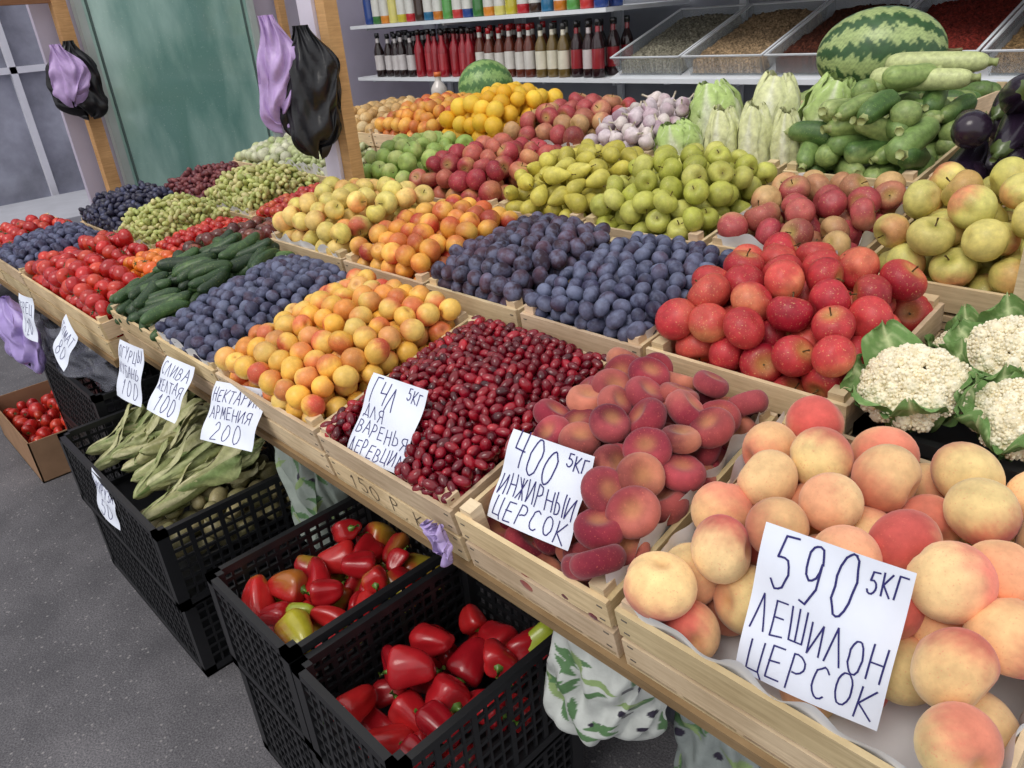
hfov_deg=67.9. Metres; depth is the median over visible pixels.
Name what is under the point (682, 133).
cabbage
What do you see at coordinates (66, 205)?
market table
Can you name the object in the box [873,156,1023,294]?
apples
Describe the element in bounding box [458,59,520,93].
watermelon
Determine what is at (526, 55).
sauce bottles
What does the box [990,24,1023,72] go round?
spice
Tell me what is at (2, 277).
wooden crate
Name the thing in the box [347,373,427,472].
price card
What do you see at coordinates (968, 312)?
cauliflower
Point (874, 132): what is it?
zucchini pile
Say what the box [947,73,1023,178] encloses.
eggplants
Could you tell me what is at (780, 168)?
wooden crate
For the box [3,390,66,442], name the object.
tomatoes
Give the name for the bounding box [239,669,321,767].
plastic crate
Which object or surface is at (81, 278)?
tomatoes
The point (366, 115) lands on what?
pile
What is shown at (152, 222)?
grapes
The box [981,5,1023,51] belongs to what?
plastic bin
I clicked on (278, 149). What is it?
grapes
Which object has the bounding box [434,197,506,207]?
wooden crate
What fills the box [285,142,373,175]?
grapes
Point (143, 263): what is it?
pile
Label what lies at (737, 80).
shelving unit
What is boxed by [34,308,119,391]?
bag
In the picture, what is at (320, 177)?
wooden crate
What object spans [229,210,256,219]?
wooden crate
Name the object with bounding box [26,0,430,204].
wall
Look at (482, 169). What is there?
apples
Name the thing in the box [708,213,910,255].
wooden crate
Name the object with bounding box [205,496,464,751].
plastic crate
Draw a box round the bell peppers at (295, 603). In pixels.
[241,518,444,673]
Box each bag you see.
[0,295,46,373]
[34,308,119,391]
[45,40,107,120]
[49,44,90,107]
[256,15,294,132]
[274,446,355,548]
[280,25,341,159]
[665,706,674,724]
[674,711,760,767]
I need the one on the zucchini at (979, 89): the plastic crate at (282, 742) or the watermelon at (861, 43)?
the watermelon at (861, 43)
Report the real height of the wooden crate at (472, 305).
0.159 m
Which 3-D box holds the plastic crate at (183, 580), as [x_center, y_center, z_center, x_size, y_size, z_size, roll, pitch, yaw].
[-0.894,0.268,2.095,0.400,0.224,0.720,-27,34,-37]
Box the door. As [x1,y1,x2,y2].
[69,0,280,185]
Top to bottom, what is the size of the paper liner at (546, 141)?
0.119 m
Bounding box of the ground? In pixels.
[0,285,677,767]
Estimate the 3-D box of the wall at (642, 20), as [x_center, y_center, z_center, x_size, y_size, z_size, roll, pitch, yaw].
[1.346,-1.628,3.142,0.040,2.800,5.560,-27,34,-37]
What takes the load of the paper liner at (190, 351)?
in the wooden crate at (204, 378)
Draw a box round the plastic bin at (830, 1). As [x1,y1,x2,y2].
[764,0,918,55]
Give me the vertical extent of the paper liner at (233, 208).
0.148 m
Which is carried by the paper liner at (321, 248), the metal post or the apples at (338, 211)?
the apples at (338, 211)
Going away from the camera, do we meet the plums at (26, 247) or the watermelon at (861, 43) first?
the watermelon at (861, 43)
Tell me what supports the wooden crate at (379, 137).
on the display stand
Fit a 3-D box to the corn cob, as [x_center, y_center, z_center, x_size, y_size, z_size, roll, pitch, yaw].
[-0.925,0.179,2.100,0.389,0.236,0.634,-25,33,-35]
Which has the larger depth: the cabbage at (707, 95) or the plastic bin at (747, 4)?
the plastic bin at (747, 4)
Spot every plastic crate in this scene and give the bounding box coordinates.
[44,354,160,466]
[57,395,306,611]
[61,414,125,479]
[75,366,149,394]
[93,512,320,676]
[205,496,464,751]
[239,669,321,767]
[290,564,563,767]
[321,732,583,767]
[852,412,1023,484]
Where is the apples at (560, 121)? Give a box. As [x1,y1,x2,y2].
[503,92,635,145]
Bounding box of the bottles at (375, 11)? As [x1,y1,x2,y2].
[362,0,623,24]
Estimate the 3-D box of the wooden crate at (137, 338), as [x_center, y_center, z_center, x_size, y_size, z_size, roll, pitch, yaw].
[-0.789,-0.218,1.975,0.402,0.196,0.293,-27,34,-37]
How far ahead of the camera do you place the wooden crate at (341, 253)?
1.90 m
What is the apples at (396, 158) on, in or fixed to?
in the wooden crate
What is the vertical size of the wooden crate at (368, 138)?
0.164 m
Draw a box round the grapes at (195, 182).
[164,161,240,197]
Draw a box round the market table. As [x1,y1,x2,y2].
[0,189,89,224]
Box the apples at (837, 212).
[717,169,905,255]
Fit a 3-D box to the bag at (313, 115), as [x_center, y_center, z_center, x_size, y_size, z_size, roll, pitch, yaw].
[-0.542,-0.777,2.045,0.182,0.340,0.096,-11,27,-12]
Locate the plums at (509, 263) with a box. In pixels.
[431,211,610,305]
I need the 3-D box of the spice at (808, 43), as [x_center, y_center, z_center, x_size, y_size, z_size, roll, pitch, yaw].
[1.242,-1.290,2.823,0.482,0.202,0.309,-27,34,-37]
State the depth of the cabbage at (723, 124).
1.81 m
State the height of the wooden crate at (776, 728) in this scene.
0.196 m
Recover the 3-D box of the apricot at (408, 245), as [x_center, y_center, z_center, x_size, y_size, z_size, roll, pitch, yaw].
[-0.175,-0.327,1.799,0.341,0.191,0.298,-27,34,-37]
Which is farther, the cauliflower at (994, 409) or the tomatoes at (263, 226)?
the tomatoes at (263, 226)
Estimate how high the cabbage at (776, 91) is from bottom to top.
0.252 m
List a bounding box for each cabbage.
[653,117,702,155]
[687,78,743,138]
[703,104,739,151]
[736,100,772,163]
[751,70,800,123]
[770,106,801,164]
[798,71,856,120]
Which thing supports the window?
in the wall
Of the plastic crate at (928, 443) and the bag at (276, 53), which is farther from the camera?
the bag at (276, 53)
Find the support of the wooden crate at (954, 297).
on the display stand
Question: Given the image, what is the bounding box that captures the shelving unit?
[350,0,1023,101]
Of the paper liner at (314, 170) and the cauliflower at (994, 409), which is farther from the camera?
the paper liner at (314, 170)
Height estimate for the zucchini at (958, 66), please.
0.074 m
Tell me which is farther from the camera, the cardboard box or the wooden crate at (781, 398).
the cardboard box
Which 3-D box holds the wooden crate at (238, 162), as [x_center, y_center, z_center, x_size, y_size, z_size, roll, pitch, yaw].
[-0.948,-0.944,3.273,0.334,0.145,0.420,-27,34,-37]
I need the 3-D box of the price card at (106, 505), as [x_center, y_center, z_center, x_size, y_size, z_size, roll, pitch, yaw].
[-1.050,0.298,1.960,0.137,0.150,0.019,19,35,39]
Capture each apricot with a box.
[214,268,460,422]
[349,194,517,279]
[374,91,471,135]
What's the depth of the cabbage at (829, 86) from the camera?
1.77 m
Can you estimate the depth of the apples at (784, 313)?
1.12 m
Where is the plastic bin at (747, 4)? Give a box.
[610,3,749,58]
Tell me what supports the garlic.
in the wooden crate at (650, 152)
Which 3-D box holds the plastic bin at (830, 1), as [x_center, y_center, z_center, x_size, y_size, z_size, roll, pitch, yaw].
[1.229,-1.293,2.808,0.532,0.236,0.352,-27,34,-37]
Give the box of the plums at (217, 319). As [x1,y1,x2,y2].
[155,253,346,365]
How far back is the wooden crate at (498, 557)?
0.97 m
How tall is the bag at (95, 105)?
0.346 m
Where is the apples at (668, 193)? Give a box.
[590,141,776,239]
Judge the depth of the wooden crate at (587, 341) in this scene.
1.32 m
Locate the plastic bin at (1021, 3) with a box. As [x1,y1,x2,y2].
[912,0,1023,51]
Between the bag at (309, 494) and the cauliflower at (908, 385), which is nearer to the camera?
the cauliflower at (908, 385)
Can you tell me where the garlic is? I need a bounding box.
[583,91,693,150]
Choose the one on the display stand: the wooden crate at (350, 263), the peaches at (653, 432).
the wooden crate at (350, 263)
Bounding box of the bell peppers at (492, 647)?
[323,604,546,767]
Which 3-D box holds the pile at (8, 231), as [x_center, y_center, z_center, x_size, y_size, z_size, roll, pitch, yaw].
[-1.880,-0.567,2.934,0.300,0.133,0.362,-27,34,-37]
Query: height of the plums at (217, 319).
0.180 m
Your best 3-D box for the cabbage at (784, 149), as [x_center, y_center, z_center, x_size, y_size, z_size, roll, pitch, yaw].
[0.640,-0.539,1.778,0.082,0.211,0.076,-27,34,-37]
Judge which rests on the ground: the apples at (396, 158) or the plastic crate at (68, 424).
the plastic crate at (68, 424)
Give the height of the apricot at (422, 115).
0.200 m
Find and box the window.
[0,5,84,205]
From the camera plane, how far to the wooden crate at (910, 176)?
1.59 m
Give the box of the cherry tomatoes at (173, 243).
[155,216,249,251]
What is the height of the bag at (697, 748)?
0.456 m
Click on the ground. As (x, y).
(91, 676)
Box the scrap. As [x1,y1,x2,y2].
[419,519,452,567]
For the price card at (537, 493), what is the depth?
1.00 m
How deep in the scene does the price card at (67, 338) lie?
2.05 m
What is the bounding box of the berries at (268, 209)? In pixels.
[256,182,319,217]
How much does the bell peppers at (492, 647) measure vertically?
0.193 m
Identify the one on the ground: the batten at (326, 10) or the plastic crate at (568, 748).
the plastic crate at (568, 748)
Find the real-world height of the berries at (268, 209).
0.115 m
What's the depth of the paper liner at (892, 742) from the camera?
0.78 m
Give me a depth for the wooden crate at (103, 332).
2.14 m
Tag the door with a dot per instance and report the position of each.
(179, 78)
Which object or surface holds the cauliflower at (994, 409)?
in the plastic crate at (928, 443)
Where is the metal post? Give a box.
[296,0,344,179]
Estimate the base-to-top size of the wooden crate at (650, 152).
0.164 m
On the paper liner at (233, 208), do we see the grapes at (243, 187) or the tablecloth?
the grapes at (243, 187)
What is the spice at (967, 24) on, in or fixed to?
in the plastic bin at (1021, 3)
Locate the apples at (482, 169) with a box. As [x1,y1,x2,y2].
[409,132,561,202]
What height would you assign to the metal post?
2.700 m
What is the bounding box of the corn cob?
[86,389,266,521]
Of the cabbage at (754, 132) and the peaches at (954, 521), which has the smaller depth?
the peaches at (954, 521)
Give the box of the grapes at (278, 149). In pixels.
[235,133,298,163]
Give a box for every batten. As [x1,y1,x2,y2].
[0,0,290,191]
[314,0,364,180]
[1013,249,1023,300]
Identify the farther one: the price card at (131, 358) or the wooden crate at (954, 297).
the price card at (131, 358)
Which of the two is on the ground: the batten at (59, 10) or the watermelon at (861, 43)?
the batten at (59, 10)
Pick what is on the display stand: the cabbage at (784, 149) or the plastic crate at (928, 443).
the plastic crate at (928, 443)
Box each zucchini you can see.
[800,80,1001,112]
[870,51,998,90]
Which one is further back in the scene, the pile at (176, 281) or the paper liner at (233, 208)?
the paper liner at (233, 208)
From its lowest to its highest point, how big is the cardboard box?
0.170 m
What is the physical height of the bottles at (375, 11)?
0.250 m
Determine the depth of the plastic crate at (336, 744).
1.30 m
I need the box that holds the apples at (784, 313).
[655,232,932,397]
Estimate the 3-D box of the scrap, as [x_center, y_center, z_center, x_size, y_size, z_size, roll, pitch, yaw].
[-0.107,0.229,1.089,0.021,0.072,0.058,-27,34,-37]
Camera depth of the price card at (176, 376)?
1.63 m
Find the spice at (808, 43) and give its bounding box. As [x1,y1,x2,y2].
[776,3,912,72]
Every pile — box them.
[0,214,72,246]
[78,180,173,231]
[107,229,294,341]
[123,248,172,276]
[141,454,290,558]
[353,95,417,132]
[439,81,562,140]
[504,138,652,217]
[783,63,977,177]
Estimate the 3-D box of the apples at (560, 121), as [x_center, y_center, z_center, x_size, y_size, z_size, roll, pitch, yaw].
[0.193,-0.772,2.331,0.356,0.214,0.309,-27,34,-37]
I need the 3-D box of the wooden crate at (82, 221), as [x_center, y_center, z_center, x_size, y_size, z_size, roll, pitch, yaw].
[-1.427,-0.605,2.929,0.312,0.141,0.388,-27,34,-37]
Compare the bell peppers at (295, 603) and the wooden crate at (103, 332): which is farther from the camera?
the wooden crate at (103, 332)
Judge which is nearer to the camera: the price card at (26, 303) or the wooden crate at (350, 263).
the wooden crate at (350, 263)
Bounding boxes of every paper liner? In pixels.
[158,255,285,364]
[216,203,248,214]
[272,231,337,256]
[285,153,327,176]
[528,140,572,146]
[605,411,764,584]
[634,412,1023,767]
[645,293,687,338]
[716,172,907,253]
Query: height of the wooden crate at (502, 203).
0.164 m
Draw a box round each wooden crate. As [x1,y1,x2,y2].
[0,213,57,282]
[0,259,34,301]
[21,269,127,358]
[80,218,117,232]
[110,304,166,364]
[134,241,155,249]
[155,332,218,395]
[215,310,472,475]
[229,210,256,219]
[233,157,282,165]
[271,231,347,271]
[302,172,326,182]
[317,318,606,561]
[343,252,429,286]
[358,128,377,151]
[373,129,410,150]
[426,237,615,326]
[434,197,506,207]
[454,407,777,658]
[498,185,591,221]
[520,304,660,356]
[584,181,771,245]
[614,414,1023,767]
[619,146,653,159]
[646,293,944,435]
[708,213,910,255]
[750,159,787,202]
[783,146,959,186]
[801,82,1006,113]
[874,207,1009,335]
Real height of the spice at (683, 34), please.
0.200 m
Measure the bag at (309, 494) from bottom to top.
0.437 m
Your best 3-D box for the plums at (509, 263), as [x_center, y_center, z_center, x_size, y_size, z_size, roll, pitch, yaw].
[0.030,-0.256,1.595,0.339,0.154,0.264,-27,34,-37]
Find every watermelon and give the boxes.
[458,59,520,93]
[816,5,962,91]
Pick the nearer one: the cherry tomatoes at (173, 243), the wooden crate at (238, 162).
the cherry tomatoes at (173, 243)
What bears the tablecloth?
on the display stand
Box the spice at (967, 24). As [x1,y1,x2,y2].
[925,0,1023,54]
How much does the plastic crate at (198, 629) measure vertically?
0.234 m
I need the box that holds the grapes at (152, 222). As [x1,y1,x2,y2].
[117,192,233,247]
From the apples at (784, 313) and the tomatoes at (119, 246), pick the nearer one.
the apples at (784, 313)
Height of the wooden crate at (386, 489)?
0.196 m
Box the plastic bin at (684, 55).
[680,0,829,57]
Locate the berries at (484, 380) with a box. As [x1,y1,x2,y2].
[320,315,606,503]
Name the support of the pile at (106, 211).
in the wooden crate at (82, 221)
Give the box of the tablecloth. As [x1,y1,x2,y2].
[543,630,667,746]
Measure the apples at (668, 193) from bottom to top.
0.236 m
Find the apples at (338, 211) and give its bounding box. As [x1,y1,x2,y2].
[272,176,434,255]
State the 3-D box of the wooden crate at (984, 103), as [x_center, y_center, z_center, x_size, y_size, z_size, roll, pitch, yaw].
[1.006,-0.723,2.020,0.325,0.117,0.454,-27,34,-37]
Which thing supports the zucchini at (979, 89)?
in the wooden crate at (984, 103)
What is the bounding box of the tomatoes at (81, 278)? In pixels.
[24,246,140,337]
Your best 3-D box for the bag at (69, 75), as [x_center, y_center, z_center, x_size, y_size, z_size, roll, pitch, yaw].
[-1.994,-1.387,3.423,0.176,0.266,0.083,-15,28,-19]
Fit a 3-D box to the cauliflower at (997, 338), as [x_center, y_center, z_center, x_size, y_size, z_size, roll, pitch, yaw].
[0.661,-0.041,1.003,0.156,0.126,0.166,-27,34,-37]
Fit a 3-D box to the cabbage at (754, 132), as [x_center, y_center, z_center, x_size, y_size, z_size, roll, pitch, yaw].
[0.579,-0.558,1.814,0.087,0.226,0.087,-27,34,-37]
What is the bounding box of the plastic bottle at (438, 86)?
[431,72,446,93]
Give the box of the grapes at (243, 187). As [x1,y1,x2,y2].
[204,159,319,215]
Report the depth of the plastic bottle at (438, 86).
3.23 m
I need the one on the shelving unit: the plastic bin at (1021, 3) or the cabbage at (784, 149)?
the plastic bin at (1021, 3)
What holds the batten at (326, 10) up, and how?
attached to the metal post
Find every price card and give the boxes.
[19,293,37,341]
[53,315,77,370]
[92,468,119,529]
[117,339,143,406]
[147,356,194,422]
[200,381,262,451]
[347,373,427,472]
[487,429,594,550]
[736,522,916,730]
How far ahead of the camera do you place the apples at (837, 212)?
1.43 m
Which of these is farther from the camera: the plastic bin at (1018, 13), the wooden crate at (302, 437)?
the plastic bin at (1018, 13)
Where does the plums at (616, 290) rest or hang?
in the wooden crate at (587, 341)
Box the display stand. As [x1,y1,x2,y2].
[0,278,788,767]
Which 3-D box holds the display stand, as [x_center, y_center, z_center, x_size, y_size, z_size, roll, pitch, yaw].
[-0.150,-0.184,2.462,1.912,1.060,3.630,-27,34,-37]
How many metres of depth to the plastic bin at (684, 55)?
3.01 m
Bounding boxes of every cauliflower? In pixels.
[840,319,984,432]
[924,304,978,347]
[943,292,1023,378]
[954,362,1023,461]
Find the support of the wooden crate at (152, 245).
on the display stand
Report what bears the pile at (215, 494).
in the plastic crate at (183, 580)
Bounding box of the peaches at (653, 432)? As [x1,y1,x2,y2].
[487,347,768,621]
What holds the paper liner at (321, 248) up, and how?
in the wooden crate at (341, 253)
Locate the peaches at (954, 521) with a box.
[623,395,1023,767]
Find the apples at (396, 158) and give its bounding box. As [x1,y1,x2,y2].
[363,130,473,182]
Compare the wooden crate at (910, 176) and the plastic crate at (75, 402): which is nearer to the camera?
the wooden crate at (910, 176)
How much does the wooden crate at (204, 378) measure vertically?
0.196 m
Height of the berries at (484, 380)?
0.156 m
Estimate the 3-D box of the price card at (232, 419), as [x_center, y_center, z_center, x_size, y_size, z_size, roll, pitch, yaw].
[-0.545,0.061,1.478,0.156,0.104,0.077,12,31,30]
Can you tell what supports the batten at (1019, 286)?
attached to the wooden crate at (954, 297)
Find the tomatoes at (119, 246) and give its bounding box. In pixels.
[77,229,148,264]
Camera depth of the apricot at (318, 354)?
1.43 m
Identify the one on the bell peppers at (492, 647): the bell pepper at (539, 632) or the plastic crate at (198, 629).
the bell pepper at (539, 632)
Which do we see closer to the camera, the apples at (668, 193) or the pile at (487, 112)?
the apples at (668, 193)
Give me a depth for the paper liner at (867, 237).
1.44 m
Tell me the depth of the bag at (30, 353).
2.36 m
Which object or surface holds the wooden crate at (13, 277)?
on the display stand
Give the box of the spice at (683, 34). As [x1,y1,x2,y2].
[621,13,742,72]
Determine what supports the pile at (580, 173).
in the wooden crate at (502, 203)
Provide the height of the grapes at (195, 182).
0.143 m
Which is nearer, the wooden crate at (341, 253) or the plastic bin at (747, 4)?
the wooden crate at (341, 253)
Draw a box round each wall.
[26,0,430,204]
[423,0,956,105]
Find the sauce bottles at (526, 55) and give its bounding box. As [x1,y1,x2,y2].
[374,15,633,77]
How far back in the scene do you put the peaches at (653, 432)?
1.00 m
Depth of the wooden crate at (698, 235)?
1.62 m
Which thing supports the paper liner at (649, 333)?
in the wooden crate at (587, 341)
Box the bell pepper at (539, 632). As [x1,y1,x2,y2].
[528,622,552,650]
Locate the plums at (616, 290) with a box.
[524,231,732,341]
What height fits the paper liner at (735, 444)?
0.152 m
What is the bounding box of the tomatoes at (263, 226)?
[182,216,276,251]
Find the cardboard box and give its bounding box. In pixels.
[0,380,70,482]
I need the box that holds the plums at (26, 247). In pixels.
[0,221,98,269]

